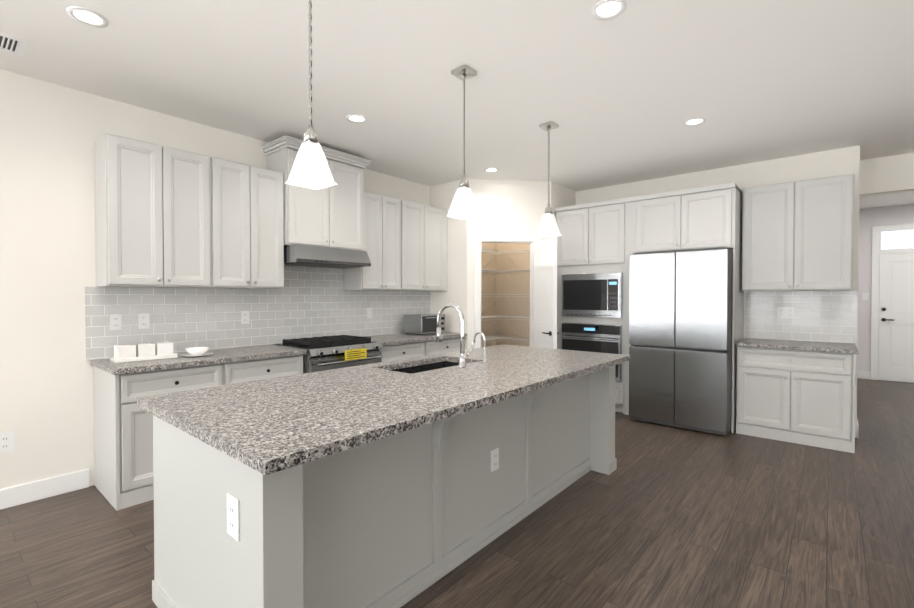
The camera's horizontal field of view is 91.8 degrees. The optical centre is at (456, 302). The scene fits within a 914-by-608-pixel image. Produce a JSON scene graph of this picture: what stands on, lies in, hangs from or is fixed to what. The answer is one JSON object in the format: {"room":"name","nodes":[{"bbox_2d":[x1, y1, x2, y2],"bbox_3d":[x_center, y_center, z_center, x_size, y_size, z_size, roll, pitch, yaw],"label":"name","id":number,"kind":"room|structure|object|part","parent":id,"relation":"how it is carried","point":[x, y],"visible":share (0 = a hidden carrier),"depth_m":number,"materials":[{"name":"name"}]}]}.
{"room":"kitchen","nodes":[
{"label":"kitchen","id":0,"kind":"room"},
{"bbox_2d":[0,69,429,488],"bbox_3d":[-3.325,-0.077,2.529,0.120,2.850,12.090,1,1,40],"label":"wall","id":1,"kind":"structure","parent":0,"point":[51,134],"depth_m":3.07,"materials":[{"name":"white paint"}]},
{"bbox_2d":[0,431,13,452],"bbox_3d":[-2.947,0.913,2.889,0.008,0.130,0.085,1,1,40],"label":"outlet","id":2,"kind":"object","parent":1,"relation":"attached to","point":[6,441],"visible":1,"depth_m":2.89,"materials":[{"name":"white plastic"}]},
{"bbox_2d":[94,133,213,287],"bbox_3d":[-2.298,-0.639,3.382,0.334,1.047,0.669,1,1,40],"label":"upper cabinet","id":3,"kind":"object","parent":1,"relation":"attached to","point":[167,217],"depth_m":3.23,"materials":[{"name":"grey paint"}]},
{"bbox_2d":[214,157,285,288],"bbox_3d":[-1.882,-0.646,3.874,0.334,1.047,0.621,1,1,40],"label":"upper cabinet","id":4,"kind":"object","parent":1,"relation":"attached to","point":[250,201],"depth_m":3.76,"materials":[{"name":"grey paint"}]},
{"bbox_2d":[85,265,429,359],"bbox_3d":[-1.519,-0.063,4.563,0.010,0.926,3.588,1,1,40],"label":"backsplash","id":5,"kind":"structure","parent":1,"relation":"attached to","point":[308,302],"depth_m":4.08,"materials":[{"name":"tile"}]},
{"bbox_2d":[109,314,121,329],"bbox_3d":[-2.557,0.148,3.323,0.008,0.120,0.075,1,1,40],"label":"outlet","id":6,"kind":"object","parent":5,"relation":"attached to","point":[115,321],"depth_m":3.32,"materials":[{"name":"white plastic"}]},
{"bbox_2d":[138,313,149,328],"bbox_3d":[-2.442,0.146,3.458,0.008,0.120,0.075,1,1,40],"label":"outlet","id":7,"kind":"object","parent":5,"relation":"attached to","point":[143,318],"depth_m":3.46,"materials":[{"name":"white plastic"}]},
{"bbox_2d":[241,311,248,323],"bbox_3d":[-1.938,0.138,4.055,0.008,0.120,0.075,1,1,40],"label":"outlet","id":8,"kind":"object","parent":5,"relation":"attached to","point":[244,314],"depth_m":4.05,"materials":[{"name":"white plastic"}]},
{"bbox_2d":[367,308,371,317],"bbox_3d":[-1.015,0.123,5.146,0.008,0.120,0.075,1,1,40],"label":"outlet","id":9,"kind":"object","parent":5,"relation":"attached to","point":[369,310],"depth_m":5.14,"materials":[{"name":"white plastic"}]},
{"bbox_2d":[266,141,365,250],"bbox_3d":[-1.384,-0.985,4.419,0.384,0.915,0.860,1,1,40],"label":"upper cabinet","id":10,"kind":"object","parent":1,"relation":"attached to","point":[334,216],"depth_m":4.29,"materials":[{"name":"grey paint"}]},
{"bbox_2d":[284,244,370,267],"bbox_3d":[-1.334,-0.443,4.383,0.494,0.163,0.830,1,1,40],"label":"range hood","id":11,"kind":"object","parent":10,"relation":"attached to","point":[303,255],"visible":0.96,"depth_m":4.20,"materials":[{"name":"silver metal"}]},
{"bbox_2d":[343,192,401,290],"bbox_3d":[-0.945,-0.661,4.982,0.334,1.047,0.560,1,1,40],"label":"upper cabinet","id":12,"kind":"object","parent":1,"relation":"attached to","point":[383,213],"depth_m":4.86,"materials":[{"name":"grey paint"}]},
{"bbox_2d":[402,200,446,290],"bbox_3d":[-0.500,-0.668,5.507,0.334,1.047,0.817,1,1,40],"label":"upper cabinet","id":13,"kind":"object","parent":1,"relation":"attached to","point":[424,227],"depth_m":5.37,"materials":[{"name":"grey paint"}]},
{"bbox_2d":[430,178,466,349],"bbox_3d":[-0.087,-0.120,5.768,0.639,2.850,0.100,1,1,40],"label":"wall","id":14,"kind":"structure","parent":0,"point":[442,196],"depth_m":5.67,"materials":[{"name":"white paint"}]},
{"bbox_2d":[0,378,913,607],"bbox_3d":[2.284,1.397,0.725,11.200,0.050,16.550,1,1,40],"label":"floor","id":15,"kind":"structure","parent":0,"point":[663,516],"depth_m":2.55,"materials":[{"name":"brown wood"}]},
{"bbox_2d":[93,363,228,510],"bbox_3d":[-2.208,0.899,3.297,0.609,0.882,0.665,1,1,40],"label":"base cabinet","id":16,"kind":"object","parent":15,"relation":"on","point":[123,453],"depth_m":2.97,"materials":[{"name":"grey paint"}]},
{"bbox_2d":[91,332,466,374],"bbox_3d":[-1.269,0.423,4.373,0.643,0.038,3.562,1,1,40],"label":"countertop","id":17,"kind":"structure","parent":16,"relation":"on","point":[228,355],"depth_m":3.47,"materials":[{"name":"stone"}]},
{"bbox_2d":[110,341,177,362],"bbox_3d":[-2.296,0.360,3.256,0.166,0.116,0.386,1,1,40],"label":"tray","id":18,"kind":"object","parent":17,"relation":"on","point":[141,352],"visible":1,"depth_m":3.21,"materials":[{"name":"white ceramic"}]},
{"bbox_2d":[181,352,212,356],"bbox_3d":[-2.013,0.407,3.436,0.216,0.016,0.216,1,1,40],"label":"plate","id":19,"kind":"object","parent":17,"relation":"on","point":[204,354],"visible":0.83,"depth_m":3.42,"materials":[{"name":"white ceramic"}]},
{"bbox_2d":[185,347,208,355],"bbox_3d":[-2.013,0.382,3.436,0.164,0.055,0.164,1,1,40],"label":"bowl","id":20,"kind":"object","parent":19,"relation":"on","point":[194,351],"visible":0.98,"depth_m":3.40,"materials":[{"name":"white ceramic"}]},
{"bbox_2d":[404,314,444,334],"bbox_3d":[-0.384,0.268,5.475,0.352,0.240,0.420,1,1,40],"label":"toaster oven","id":21,"kind":"object","parent":17,"relation":"on","point":[421,324],"visible":0.85,"depth_m":5.34,"materials":[{"name":"silver metal"}]},
{"bbox_2d":[225,355,302,383],"bbox_3d":[-1.777,0.892,3.807,0.609,0.882,0.670,1,1,40],"label":"base cabinet","id":22,"kind":"object","parent":15,"relation":"on","point":[260,369],"depth_m":3.59,"materials":[{"name":"grey paint"}]},
{"bbox_2d":[271,335,382,373],"bbox_3d":[-1.240,0.838,4.321,0.741,0.972,0.796,1,1,40],"label":"range","id":23,"kind":"object","parent":15,"relation":"on","point":[325,353],"visible":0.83,"depth_m":4.08,"materials":[{"name":"silver metal"}]},
{"bbox_2d":[345,348,366,360],"bbox_3d":[-0.933,0.480,4.096,0.006,0.095,0.240,1,1,40],"label":"tag","id":24,"kind":"object","parent":23,"relation":"hanging from","point":[355,354],"visible":1,"depth_m":4.09,"materials":[{"name":"yellow paper"}]},
{"bbox_2d":[152,365,616,607],"bbox_3d":[-0.064,0.905,2.783,1.091,0.880,2.890,1,1,40],"label":"kitchen island","id":25,"kind":"object","parent":15,"relation":"on","point":[398,520],"visible":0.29,"depth_m":1.92,"materials":[{"name":"grey paint"}]},
{"bbox_2d":[227,493,239,541],"bbox_3d":[-0.745,0.712,1.471,0.085,0.135,0.008,1,1,40],"label":"outlet","id":26,"kind":"object","parent":25,"relation":"attached to","point":[233,517],"depth_m":1.46,"materials":[{"name":"white plastic"}]},
{"bbox_2d":[137,344,630,474],"bbox_3d":[-0.045,0.444,2.751,1.210,0.038,2.945,1,1,40],"label":"island countertop","id":27,"kind":"structure","parent":25,"relation":"on","point":[269,426],"depth_m":1.97,"materials":[{"name":"stone"}]},
{"bbox_2d":[391,361,458,373],"bbox_3d":[-0.181,0.565,3.042,0.394,0.210,0.744,1,1,40],"label":"island sink","id":28,"kind":"object","parent":27,"relation":"in","point":[425,367],"visible":0.04,"depth_m":3.28,"materials":[{"name":"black metal"}]},
{"bbox_2d":[436,303,473,366],"bbox_3d":[-0.022,0.212,2.988,0.264,0.419,0.111,1,1,40],"label":"faucet","id":29,"kind":"object","parent":27,"relation":"on","point":[463,358],"visible":1,"depth_m":2.90,"materials":[{"name":"silver metal"}]},
{"bbox_2d":[473,332,487,362],"bbox_3d":[0.164,0.314,3.126,0.118,0.212,0.044,1,1,40],"label":"water faucet","id":30,"kind":"object","parent":27,"relation":"on","point":[484,353],"visible":1,"depth_m":3.10,"materials":[{"name":"silver metal"}]},
{"bbox_2d":[491,448,498,471],"bbox_3d":[0.217,0.904,2.543,0.008,0.120,0.075,1,1,40],"label":"outlet","id":31,"kind":"object","parent":25,"relation":"attached to","point":[494,453],"depth_m":2.54,"materials":[{"name":"white plastic"}]},
{"bbox_2d":[380,341,428,361],"bbox_3d":[-0.813,0.877,4.945,0.608,0.882,0.696,1,1,40],"label":"base cabinet","id":32,"kind":"object","parent":15,"relation":"on","point":[414,349],"depth_m":4.78,"materials":[{"name":"grey paint"}]},
{"bbox_2d":[429,337,459,354],"bbox_3d":[-0.360,0.870,5.481,0.608,0.882,0.707,1,1,40],"label":"base cabinet","id":33,"kind":"object","parent":15,"relation":"on","point":[451,344],"depth_m":5.27,"materials":[{"name":"grey paint"}]},
{"bbox_2d":[555,199,626,414],"bbox_3d":[1.838,0.055,5.668,0.953,2.502,0.629,1,1,40],"label":"tall cabinet","id":34,"kind":"object","parent":15,"relation":"on","point":[610,236],"depth_m":5.38,"materials":[{"name":"grey paint"}]},
{"bbox_2d":[561,323,621,381],"bbox_3d":[1.732,0.593,5.548,0.755,0.660,0.502,1,1,40],"label":"wall oven","id":35,"kind":"object","parent":34,"relation":"in","point":[601,338],"visible":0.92,"depth_m":5.36,"materials":[{"name":"silver metal"}]},
{"bbox_2d":[562,273,622,317],"bbox_3d":[1.722,-0.087,5.527,0.755,0.530,0.334,1,1,40],"label":"microwave","id":36,"kind":"object","parent":34,"relation":"in","point":[593,295],"visible":1,"depth_m":5.38,"materials":[{"name":"silver metal"}]},
{"bbox_2d":[629,247,732,434],"bbox_3d":[2.534,0.382,4.928,0.941,1.868,0.830,1,1,40],"label":"refrigerator","id":37,"kind":"object","parent":15,"relation":"on","point":[680,336],"visible":0.96,"depth_m":4.57,"materials":[{"name":"grey metal"}]},
{"bbox_2d":[627,183,743,432],"bbox_3d":[2.596,0.064,5.028,1.031,2.502,0.629,1,1,40],"label":"tall cabinet","id":38,"kind":"object","parent":15,"relation":"on","point":[702,217],"depth_m":4.72,"materials":[{"name":"grey paint"}]},
{"bbox_2d":[736,346,855,452],"bbox_3d":[3.343,0.884,4.400,0.893,0.882,0.640,1,1,40],"label":"base cabinet","id":39,"kind":"object","parent":15,"relation":"on","point":[802,397],"visible":0.92,"depth_m":4.15,"materials":[{"name":"grey paint"}]},
{"bbox_2d":[736,338,857,353],"bbox_3d":[3.346,0.422,4.387,0.904,0.038,0.643,1,1,40],"label":"countertop","id":40,"kind":"structure","parent":39,"relation":"on","point":[851,348],"depth_m":4.26,"materials":[{"name":"stone"}]},
{"bbox_2d":[0,0,913,208],"bbox_3d":[2.284,-1.528,0.686,11.200,0.100,16.550,1,1,40],"label":"ceiling","id":41,"kind":"structure","parent":0,"point":[627,92],"depth_m":2.94,"materials":[{"name":"white paint"}]},
{"bbox_2d":[0,32,28,56],"bbox_3d":[-2.790,-1.495,2.345,0.240,0.008,0.730,1,1,40],"label":"ceiling vent","id":42,"kind":"object","parent":41,"relation":"in","point":[13,45],"visible":1,"depth_m":2.58,"materials":[{"name":"white metal"}]},
{"bbox_2d":[66,6,107,27],"bbox_3d":[-1.936,-1.496,2.324,0.169,0.006,0.169,1,1,34],"label":"recessed light","id":43,"kind":"object","parent":41,"relation":"in","point":[86,16],"depth_m":2.32,"materials":[{"name":"white plastic"}]},
{"bbox_2d":[285,0,336,189],"bbox_3d":[-0.678,-1.023,2.053,0.172,0.944,0.172,1,1,40],"label":"pendant light","id":44,"kind":"object","parent":41,"relation":"hanging from","point":[310,134],"depth_m":2.04,"materials":[{"name":"white glass"}]},
{"bbox_3d":[-0.678,-0.646,2.058,0.172,0.190,0.172,1,1,40],"label":"pendant light shade","id":45,"kind":"part","parent":44,"relation":"part of","materials":[{"name":"white glass"}]},
{"bbox_2d":[346,114,366,122],"bbox_3d":[-0.827,-1.513,3.652,0.169,0.006,0.169,0,1,31],"label":"recessed light","id":46,"kind":"object","parent":41,"relation":"in","point":[355,118],"depth_m":3.65,"materials":[{"name":"white plastic"}]},
{"bbox_2d":[446,65,481,219],"bbox_3d":[0.046,-1.034,2.894,0.172,0.944,0.172,1,1,40],"label":"pendant light","id":47,"kind":"object","parent":41,"relation":"hanging from","point":[463,73],"depth_m":2.87,"materials":[{"name":"white glass"}]},
{"bbox_3d":[0.046,-0.657,2.899,0.172,0.190,0.172,1,1,40],"label":"pendant light shade","id":48,"kind":"part","parent":47,"relation":"part of","materials":[{"name":"white glass"}]},
{"bbox_2d":[484,168,498,171],"bbox_3d":[0.398,-1.533,5.131,0.169,0.006,0.169,1,1,34],"label":"recessed light","id":49,"kind":"object","parent":41,"relation":"in","point":[487,169],"depth_m":5.12,"materials":[{"name":"white plastic"}]},
{"bbox_2d":[535,121,561,236],"bbox_3d":[0.786,-1.046,3.800,0.172,0.944,0.172,1,1,40],"label":"pendant light","id":50,"kind":"object","parent":41,"relation":"hanging from","point":[549,126],"depth_m":3.78,"materials":[{"name":"white glass"}]},
{"bbox_3d":[0.786,-0.669,3.805,0.172,0.190,0.172,1,1,40],"label":"pendant light shade","id":51,"kind":"part","parent":50,"relation":"part of","materials":[{"name":"white glass"}]},
{"bbox_2d":[591,0,625,19],"bbox_3d":[0.773,-1.495,2.260,0.169,0.006,0.169,1,1,34],"label":"recessed light","id":52,"kind":"object","parent":41,"relation":"in","point":[605,9],"depth_m":2.26,"materials":[{"name":"white plastic"}]},
{"bbox_2d":[683,117,705,125],"bbox_3d":[1.992,-1.514,3.717,0.169,0.006,0.169,1,1,34],"label":"recessed light","id":53,"kind":"object","parent":41,"relation":"in","point":[699,120],"depth_m":3.71,"materials":[{"name":"white plastic"}]},
{"bbox_2d":[860,153,913,196],"bbox_3d":[6.932,-1.319,2.692,6.688,0.369,0.150,1,1,40],"label":"beam","id":54,"kind":"structure","parent":41,"relation":"attached to","point":[887,175],"depth_m":4.65,"materials":[{"name":"white paint"}]},
{"bbox_2d":[481,243,529,347],"bbox_3d":[0.644,-0.124,6.153,1.260,2.848,1.430,1,1,40],"label":"wall","id":55,"kind":"structure","parent":0,"point":[501,283],"depth_m":6.91,"materials":[{"name":"beige paint"}]},
{"bbox_2d":[481,248,529,345],"bbox_3d":[0.646,0.213,6.155,1.243,1.938,1.419,1,1,40],"label":"wire shelves","id":56,"kind":"object","parent":55,"relation":"attached to","point":[496,253],"visible":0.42,"depth_m":6.51,"materials":[{"name":"white metal"}]},
{"bbox_2d":[467,178,550,349],"bbox_3d":[0.657,-0.118,5.654,1.091,2.850,0.100,0,1,-8],"label":"wall","id":57,"kind":"structure","parent":0,"point":[511,207],"depth_m":5.57,"materials":[{"name":"white paint"}]},
{"bbox_2d":[474,234,540,348],"bbox_3d":[0.636,0.230,5.646,0.865,2.160,0.118,0,1,-8],"label":"door frame","id":58,"kind":"structure","parent":57,"relation":"attached to","point":[479,239],"depth_m":5.53,"materials":[{"name":"white wood"}]},
{"bbox_2d":[530,237,558,348],"bbox_3d":[1.025,0.280,5.316,0.569,2.040,0.443,1,1,40],"label":"door leaf","id":59,"kind":"structure","parent":57,"relation":"in","point":[543,294],"depth_m":5.24,"materials":[{"name":"white wood"}]},
{"bbox_2d":[551,182,575,237],"bbox_3d":[1.395,-0.123,5.988,0.100,2.850,0.709,1,1,40],"label":"wall","id":60,"kind":"structure","parent":0,"point":[561,196],"depth_m":5.87,"materials":[{"name":"white paint"}]},
{"bbox_2d":[576,145,859,423],"bbox_3d":[3.599,-0.141,7.379,4.430,2.850,4.260,1,1,40],"label":"wall","id":61,"kind":"structure","parent":0,"point":[836,162],"depth_m":4.79,"materials":[{"name":"white paint"}]},
{"bbox_2d":[0,370,869,509],"bbox_3d":[2.299,1.309,0.587,11.000,0.130,16.340,1,1,40],"label":"baseboard","id":62,"kind":"structure","parent":61,"relation":"attached to","point":[36,490],"depth_m":3.04,"materials":[{"name":"white wood"}]},
{"bbox_2d":[742,174,853,290],"bbox_3d":[3.425,-0.658,4.489,0.874,1.080,0.364,1,1,40],"label":"upper cabinet","id":63,"kind":"object","parent":61,"relation":"attached to","point":[797,235],"visible":1,"depth_m":4.35,"materials":[{"name":"grey paint"}]},
{"bbox_2d":[746,291,857,343],"bbox_3d":[3.557,0.140,4.621,0.919,0.518,0.010,1,1,40],"label":"backsplash","id":64,"kind":"structure","parent":61,"relation":"attached to","point":[825,316],"depth_m":4.58,"materials":[{"name":"tile"}]},
{"bbox_2d":[777,307,793,318],"bbox_3d":[3.470,0.110,4.682,0.150,0.120,0.008,1,1,40],"label":"outlet","id":65,"kind":"object","parent":64,"relation":"attached to","point":[785,312],"visible":1,"depth_m":4.68,"materials":[{"name":"white plastic"}]},
{"bbox_2d":[857,204,913,382],"bbox_3d":[9.259,-0.116,5.461,6.690,2.850,0.120,1,1,40],"label":"wall","id":66,"kind":"structure","parent":0,"point":[869,218],"depth_m":7.41,"materials":[{"name":"white paint"}]},
{"bbox_2d":[862,293,868,299],"bbox_3d":[6.842,-0.102,7.420,0.080,0.120,0.010,1,1,40],"label":"light switch","id":67,"kind":"object","parent":66,"relation":"attached to","point":[865,296],"visible":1,"depth_m":7.42,"materials":[{"name":"white plastic"}]},
{"bbox_2d":[870,223,913,379],"bbox_3d":[7.309,0.017,7.013,1.100,2.543,0.030,1,1,40],"label":"door frame","id":68,"kind":"structure","parent":66,"relation":"attached to","point":[876,250],"depth_m":7.32,"materials":[{"name":"white wood"}]},
{"bbox_2d":[878,253,913,382],"bbox_3d":[7.297,0.246,7.002,0.913,2.069,0.063,1,1,40],"label":"front door","id":69,"kind":"structure","parent":66,"relation":"in","point":[896,323],"depth_m":7.17,"materials":[{"name":"white"}]},
{"bbox_2d":[881,230,913,248],"bbox_3d":[7.315,-1.012,7.007,0.880,0.280,0.006,1,1,40],"label":"transom window","id":70,"kind":"structure","parent":66,"relation":"in","point":[896,239],"depth_m":7.17,"materials":[{"name":"white"}]}
]}

